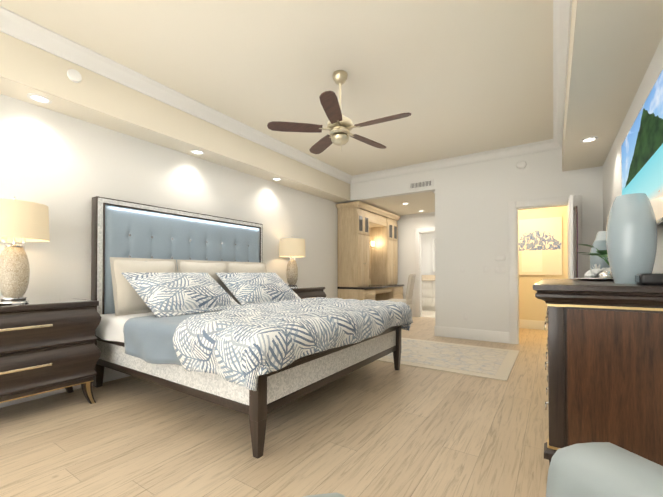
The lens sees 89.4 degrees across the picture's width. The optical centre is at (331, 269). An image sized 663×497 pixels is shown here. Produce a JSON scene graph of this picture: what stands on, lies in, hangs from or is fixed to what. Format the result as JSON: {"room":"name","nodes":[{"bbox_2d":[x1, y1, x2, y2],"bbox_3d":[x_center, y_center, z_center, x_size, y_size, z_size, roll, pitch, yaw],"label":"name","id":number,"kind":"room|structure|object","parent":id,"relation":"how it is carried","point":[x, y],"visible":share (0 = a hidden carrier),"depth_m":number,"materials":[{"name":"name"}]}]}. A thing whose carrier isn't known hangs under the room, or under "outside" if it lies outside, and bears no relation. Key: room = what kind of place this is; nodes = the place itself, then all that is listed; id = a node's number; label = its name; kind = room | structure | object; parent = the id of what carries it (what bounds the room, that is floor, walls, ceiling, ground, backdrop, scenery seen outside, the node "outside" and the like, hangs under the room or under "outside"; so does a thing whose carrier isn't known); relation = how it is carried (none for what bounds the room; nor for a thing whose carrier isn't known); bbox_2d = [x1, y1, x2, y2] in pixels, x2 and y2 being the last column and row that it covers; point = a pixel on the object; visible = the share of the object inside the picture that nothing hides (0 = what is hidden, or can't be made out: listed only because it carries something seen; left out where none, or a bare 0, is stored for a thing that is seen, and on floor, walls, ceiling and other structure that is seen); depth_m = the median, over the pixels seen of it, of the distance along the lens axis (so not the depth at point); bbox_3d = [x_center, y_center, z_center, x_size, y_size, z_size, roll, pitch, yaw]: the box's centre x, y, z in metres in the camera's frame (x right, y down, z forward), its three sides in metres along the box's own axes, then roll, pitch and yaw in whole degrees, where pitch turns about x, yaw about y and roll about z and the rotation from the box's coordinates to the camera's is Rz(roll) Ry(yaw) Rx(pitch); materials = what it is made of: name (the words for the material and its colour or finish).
{"room":"bedroom","nodes":[
{"label":"bedroom","id":0,"kind":"room"},
{"bbox_2d":[0,94,335,300],"bbox_3d":[-0.633,-0.405,5.762,0.120,3.050,12.140,0,-1,33],"label":"wall","id":1,"kind":"structure","parent":0,"point":[64,168],"depth_m":3.29,"materials":[{"name":"white paint"}]},
{"bbox_2d":[0,367,130,407],"bbox_3d":[-1.882,1.016,3.737,0.016,0.165,7.170,0,-1,33],"label":"baseboard","id":2,"kind":"structure","parent":1,"relation":"attached to","point":[109,374],"depth_m":2.97,"materials":[{"name":"white"}]},
{"bbox_2d":[360,205,387,228],"bbox_3d":[0.841,-1.152,7.486,0.419,0.300,0.930,0,-1,33],"label":"upper cabinet","id":3,"kind":"object","parent":1,"relation":"attached to","point":[378,222],"depth_m":7.40,"materials":[{"name":"brown wood"}]},
{"bbox_2d":[0,310,549,496],"bbox_3d":[1.168,1.157,4.553,4.440,0.100,12.140,0,-1,33],"label":"floor","id":4,"kind":"structure","parent":0,"point":[375,428],"depth_m":2.13,"materials":[{"name":"brown wood"}]},
{"bbox_2d":[0,298,100,403],"bbox_3d":[-2.373,0.669,2.477,0.540,0.833,1.000,0,-1,33],"label":"nightstand","id":5,"kind":"object","parent":4,"relation":"on","point":[49,345],"visible":1,"depth_m":2.49,"materials":[{"name":"brown wood"}]},
{"bbox_2d":[0,196,49,303],"bbox_3d":[-2.383,-0.152,2.516,0.410,0.805,0.410,0,-1,33],"label":"table lamp","id":6,"kind":"object","parent":5,"relation":"on","point":[22,222],"visible":1,"depth_m":2.45,"materials":[{"name":"beige fabric"}]},
{"bbox_2d":[91,196,412,458],"bbox_3d":[-0.693,0.210,3.369,2.355,1.770,2.381,0,-1,33],"label":"bed","id":7,"kind":"object","parent":4,"relation":"on","point":[208,308],"visible":1,"depth_m":2.91,"materials":[{"name":"white fabric"}]},
{"bbox_2d":[123,305,241,365],"bbox_3d":[-0.686,0.543,3.362,1.102,0.292,2.271,0,-1,33],"label":"blanket","id":8,"kind":"object","parent":7,"relation":"on","point":[147,338],"depth_m":2.47,"materials":[{"name":"blue fabric"}]},
{"bbox_2d":[172,297,412,390],"bbox_3d":[-0.230,0.502,3.059,1.243,0.341,2.381,0,-1,33],"label":"comforter","id":9,"kind":"object","parent":7,"relation":"on","point":[251,346],"depth_m":2.18,"materials":[{"name":"fabric"}]},
{"bbox_2d":[291,286,325,298],"bbox_3d":[-0.560,0.698,5.217,0.540,0.833,1.000,0,-1,33],"label":"nightstand","id":10,"kind":"object","parent":4,"relation":"on","point":[302,292],"visible":0.17,"depth_m":5.19,"materials":[{"name":"brown wood"}]},
{"bbox_2d":[279,236,304,287],"bbox_3d":[-0.609,-0.124,5.197,0.410,0.805,0.410,0,-1,33],"label":"table lamp","id":11,"kind":"object","parent":10,"relation":"on","point":[291,248],"visible":0.94,"depth_m":5.09,"materials":[{"name":"beige fabric"}]},
{"bbox_2d":[337,205,371,288],"bbox_3d":[0.458,-0.430,6.854,0.470,1.558,0.534,0,-1,33],"label":"cabinet","id":12,"kind":"object","parent":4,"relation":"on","point":[367,254],"depth_m":6.66,"materials":[{"name":"brown wood"}]},
{"bbox_2d":[360,285,395,288],"bbox_3d":[0.940,0.377,7.434,0.624,0.040,2.042,0,-1,33],"label":"countertop","id":13,"kind":"structure","parent":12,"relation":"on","point":[361,286],"depth_m":7.07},
{"bbox_2d":[338,289,375,299],"bbox_3d":[0.517,0.761,6.807,0.606,0.740,0.528,0,-1,33],"label":"base cabinet","id":14,"kind":"object","parent":4,"relation":"on","point":[359,294],"depth_m":6.60,"materials":[{"name":"brown wood"}]},
{"bbox_2d":[372,217,399,284],"bbox_3d":[1.279,-0.417,8.094,0.470,1.558,0.580,0,-1,33],"label":"cabinet","id":15,"kind":"object","parent":4,"relation":"on","point":[384,241],"depth_m":7.86,"materials":[{"name":"brown wood"}]},
{"bbox_2d":[376,285,403,300],"bbox_3d":[1.336,0.773,8.044,0.606,0.740,0.580,0,-1,33],"label":"base cabinet","id":16,"kind":"object","parent":4,"relation":"on","point":[381,294],"depth_m":7.75,"materials":[{"name":"brown wood"}]},
{"bbox_2d":[387,274,415,310],"bbox_3d":[1.456,0.611,7.043,0.550,1.043,0.480,0,-1,25],"label":"chair","id":17,"kind":"object","parent":4,"relation":"on","point":[407,300],"visible":0.5,"depth_m":6.84,"materials":[{"name":"beige wood"}]},
{"bbox_2d":[422,279,434,310],"bbox_3d":[3.404,0.736,9.295,2.100,0.840,0.632,0,-1,33],"label":"bathroom vanity","id":18,"kind":"object","parent":4,"relation":"on","point":[428,292],"depth_m":9.41,"materials":[{"name":"white wood"}]},
{"bbox_2d":[376,337,519,380],"bbox_3d":[1.141,1.100,4.548,2.360,0.012,1.500,0,-1,33],"label":"rug","id":19,"kind":"object","parent":4,"relation":"on","point":[487,362],"visible":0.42,"depth_m":4.10,"materials":[{"name":"beige fabric"}]},
{"bbox_2d":[303,442,662,496],"bbox_3d":[0.367,0.695,0.527,0.940,0.740,0.580,0,-1,-16],"label":"leather armchair","id":20,"kind":"object","parent":4,"relation":"on","point":[600,469],"visible":1,"depth_m":0.76,"materials":[{"name":"grey leather"}]},
{"bbox_2d":[533,279,662,465],"bbox_3d":[1.881,0.585,2.433,0.624,1.000,2.088,0,-1,33],"label":"dresser","id":21,"kind":"object","parent":4,"relation":"on","point":[604,346],"visible":0.96,"depth_m":1.64,"materials":[{"name":"brown wood"}]},
{"bbox_2d":[578,244,610,270],"bbox_3d":[2.177,-0.061,2.726,0.298,0.294,0.318,0,-1,33],"label":"plant","id":22,"kind":"object","parent":21,"relation":"on","point":[601,253],"visible":0.42,"depth_m":2.68,"materials":[{"name":"green plant"}]},
{"bbox_2d":[575,264,613,280],"bbox_3d":[1.991,0.020,2.474,0.320,0.126,0.320,0,-1,33],"label":"tray","id":23,"kind":"object","parent":21,"relation":"on","point":[596,274],"visible":0.94,"depth_m":2.46,"materials":[{"name":"silver metal"}]},
{"bbox_2d":[590,240,609,268],"bbox_3d":[2.358,-0.082,2.939,0.150,0.340,0.150,0,-1,33],"label":"vase","id":24,"kind":"object","parent":21,"relation":"on","point":[598,245],"visible":0.44,"depth_m":2.90,"materials":[{"name":"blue ceramic"}]},
{"bbox_2d":[595,231,605,240],"bbox_3d":[2.521,-0.130,3.096,0.160,0.440,0.160,0,-1,33],"label":"vase","id":25,"kind":"object","parent":21,"relation":"on","point":[601,235],"visible":0.19,"depth_m":3.07,"materials":[{"name":"white ceramic"}]},
{"bbox_2d":[606,193,657,283],"bbox_3d":[1.638,-0.163,1.834,0.210,0.480,0.210,0,-1,33],"label":"vase","id":26,"kind":"object","parent":21,"relation":"on","point":[631,236],"visible":1,"depth_m":1.77,"materials":[{"name":"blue ceramic"}]},
{"bbox_2d":[635,273,662,284],"bbox_3d":[1.540,0.047,1.614,0.103,0.055,0.130,0,-1,33],"label":"alarm clock","id":27,"kind":"object","parent":21,"relation":"on","point":[648,278],"visible":1,"depth_m":1.57,"materials":[{"name":"black plastic"}]},
{"bbox_2d":[0,0,662,216],"bbox_3d":[1.251,-1.657,4.599,4.320,0.570,12.020,0,-1,33],"label":"ceiling","id":28,"kind":"structure","parent":0,"point":[455,78],"depth_m":2.95,"materials":[{"name":"beige paint"}]},
{"bbox_2d":[27,93,51,103],"bbox_3d":[-2.373,-1.387,2.726,0.155,0.010,0.155,0,-1,25],"label":"recessed light","id":29,"kind":"object","parent":28,"relation":"in","point":[39,98],"depth_m":2.73,"materials":[{"name":"white"}]},
{"bbox_2d":[67,69,81,82],"bbox_3d":[-2.135,-1.611,2.787,0.034,0.104,0.104,0,-1,33],"label":"smoke detector","id":30,"kind":"object","parent":28,"relation":"attached to","point":[73,75],"depth_m":2.77,"materials":[{"name":"white plastic"}]},
{"bbox_2d":[190,150,204,154],"bbox_3d":[-1.573,-1.374,3.935,0.155,0.010,0.155,0,-1,27],"label":"recessed light","id":31,"kind":"object","parent":28,"relation":"in","point":[198,152],"depth_m":3.93,"materials":[{"name":"white"}]},
{"bbox_2d":[267,70,410,153],"bbox_3d":[0.124,-1.467,3.144,1.261,0.739,1.284,0,-1,33],"label":"ceiling fan","id":32,"kind":"object","parent":28,"relation":"hanging from","point":[340,126],"visible":1,"depth_m":3.08,"materials":[{"name":"brown wood"}]},
{"bbox_2d":[405,212,434,218],"bbox_3d":[2.340,-1.288,7.890,1.260,0.100,0.084,0,-1,33],"label":"crown molding","id":33,"kind":"structure","parent":28,"relation":"attached to","point":[421,215],"depth_m":8.03,"materials":[{"name":"white"}]},
{"bbox_2d":[516,161,525,168],"bbox_3d":[2.810,-1.549,4.959,0.130,0.130,0.038,0,-1,33],"label":"smoke detector","id":34,"kind":"object","parent":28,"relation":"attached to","point":[521,164],"depth_m":4.95,"materials":[{"name":"white plastic"}]},
{"bbox_2d":[580,136,597,142],"bbox_3d":[2.739,-1.378,3.564,0.155,0.010,0.155,0,-1,25],"label":"recessed light","id":35,"kind":"object","parent":28,"relation":"in","point":[589,139],"depth_m":3.56,"materials":[{"name":"white"}]},
{"bbox_2d":[432,238,434,272],"bbox_3d":[3.858,-0.437,9.903,1.800,1.100,0.032,0,-1,33],"label":"bathroom mirror","id":36,"kind":"object","parent":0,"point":[433,255],"visible":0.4,"depth_m":10.35,"materials":[{"name":"white mirror"}]},
{"bbox_2d":[336,149,599,331],"bbox_3d":[1.886,-0.406,5.654,4.200,3.050,0.120,0,-1,33],"label":"wall","id":37,"kind":"structure","parent":0,"point":[470,222],"depth_m":5.32,"materials":[{"name":"white paint"}]},
{"bbox_2d":[0,6,351,183],"bbox_3d":[-1.462,-1.769,3.740,0.105,0.125,6.790,0,-1,33],"label":"crown molding","id":38,"kind":"structure","parent":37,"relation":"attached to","point":[17,26],"depth_m":3.17,"materials":[{"name":"white wood"}]},
{"bbox_2d":[409,179,433,189],"bbox_3d":[1.547,-1.470,5.805,0.440,0.140,0.020,0,-1,33],"label":"air vent","id":39,"kind":"object","parent":37,"relation":"in","point":[428,183],"visible":1,"depth_m":5.79,"materials":[{"name":"white metal"}]},
{"bbox_2d":[415,227,434,316],"bbox_3d":[2.474,0.077,7.897,1.000,2.130,0.142,0,-1,33],"label":"door frame","id":40,"kind":"structure","parent":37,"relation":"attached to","point":[418,250],"depth_m":8.08,"materials":[{"name":"white wood"}]},
{"bbox_2d":[352,139,551,183],"bbox_3d":[1.778,-1.750,5.605,3.210,0.125,0.105,0,-1,33],"label":"crown molding","id":41,"kind":"structure","parent":37,"relation":"attached to","point":[546,145],"depth_m":5.41,"materials":[{"name":"white wood"}]},
{"bbox_2d":[434,326,508,342],"bbox_3d":[2.211,1.033,5.342,1.110,0.165,0.016,0,-1,33],"label":"baseboard","id":42,"kind":"structure","parent":37,"relation":"attached to","point":[450,332],"depth_m":5.32,"materials":[{"name":"white wood"}]},
{"bbox_2d":[495,254,504,260],"bbox_3d":[2.571,-0.185,5.111,0.140,0.095,0.024,0,-1,33],"label":"switch plate","id":43,"kind":"object","parent":37,"relation":"attached to","point":[498,257],"depth_m":5.11,"materials":[{"name":"white plastic"}]},
{"bbox_2d":[495,265,505,272],"bbox_3d":[2.575,-0.007,5.115,0.150,0.115,0.009,0,-1,33],"label":"switch plate","id":44,"kind":"object","parent":37,"relation":"attached to","point":[500,268],"depth_m":5.11,"materials":[{"name":"white plastic"}]},
{"bbox_2d":[509,194,581,343],"bbox_3d":[3.078,0.045,4.860,0.880,2.130,0.164,0,-1,33],"label":"door frame","id":45,"kind":"structure","parent":37,"relation":"attached to","point":[516,206],"depth_m":4.99,"materials":[{"name":"white wood"}]},
{"bbox_2d":[552,0,571,149],"bbox_3d":[1.320,-1.789,1.899,0.105,0.125,6.790,0,-1,33],"label":"crown molding","id":46,"kind":"structure","parent":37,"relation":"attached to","point":[562,9],"depth_m":2.87,"materials":[{"name":"white wood"}]},
{"bbox_2d":[567,195,573,278],"bbox_3d":[3.102,0.094,4.359,0.128,1.998,0.652,0,-1,33],"label":"closet door leaf","id":47,"kind":"structure","parent":37,"relation":"in","point":[570,235],"depth_m":4.09,"materials":[{"name":"white wood"}]},
{"bbox_2d":[573,206,577,277],"bbox_3d":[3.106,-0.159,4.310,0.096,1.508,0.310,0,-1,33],"label":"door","id":48,"kind":"structure","parent":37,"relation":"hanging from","point":[575,207],"depth_m":4.24,"materials":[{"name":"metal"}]},
{"bbox_2d":[518,206,567,320],"bbox_3d":[3.755,-0.113,6.464,2.220,2.480,0.120,0,-1,33],"label":"wall","id":49,"kind":"structure","parent":0,"point":[532,306],"depth_m":6.30,"materials":[{"name":"beige paint"}]},
{"bbox_2d":[519,319,547,329],"bbox_3d":[3.672,1.044,6.426,2.090,0.165,0.016,0,-1,33],"label":"baseboard","id":50,"kind":"structure","parent":49,"relation":"attached to","point":[528,324],"depth_m":6.33,"materials":[{"name":"white wood"}]},
{"bbox_2d":[518,217,561,274],"bbox_3d":[3.853,-0.425,6.308,0.800,1.060,0.033,0,-1,33],"label":"canvas art","id":51,"kind":"object","parent":49,"relation":"attached to","point":[540,246],"visible":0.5,"depth_m":6.25},
{"bbox_2d":[600,36,662,273],"bbox_3d":[1.670,-0.451,1.414,0.120,3.050,7.430,0,-1,33],"label":"wall","id":52,"kind":"structure","parent":0,"point":[611,170],"depth_m":3.22,"materials":[{"name":"white paint"}]},
{"bbox_2d":[621,68,662,224],"bbox_3d":[2.033,-0.640,2.153,0.080,0.781,1.386,0,-1,33],"label":"tv","id":53,"kind":"object","parent":52,"relation":"attached to","point":[642,155],"visible":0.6,"depth_m":1.97,"materials":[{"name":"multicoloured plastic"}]}
]}

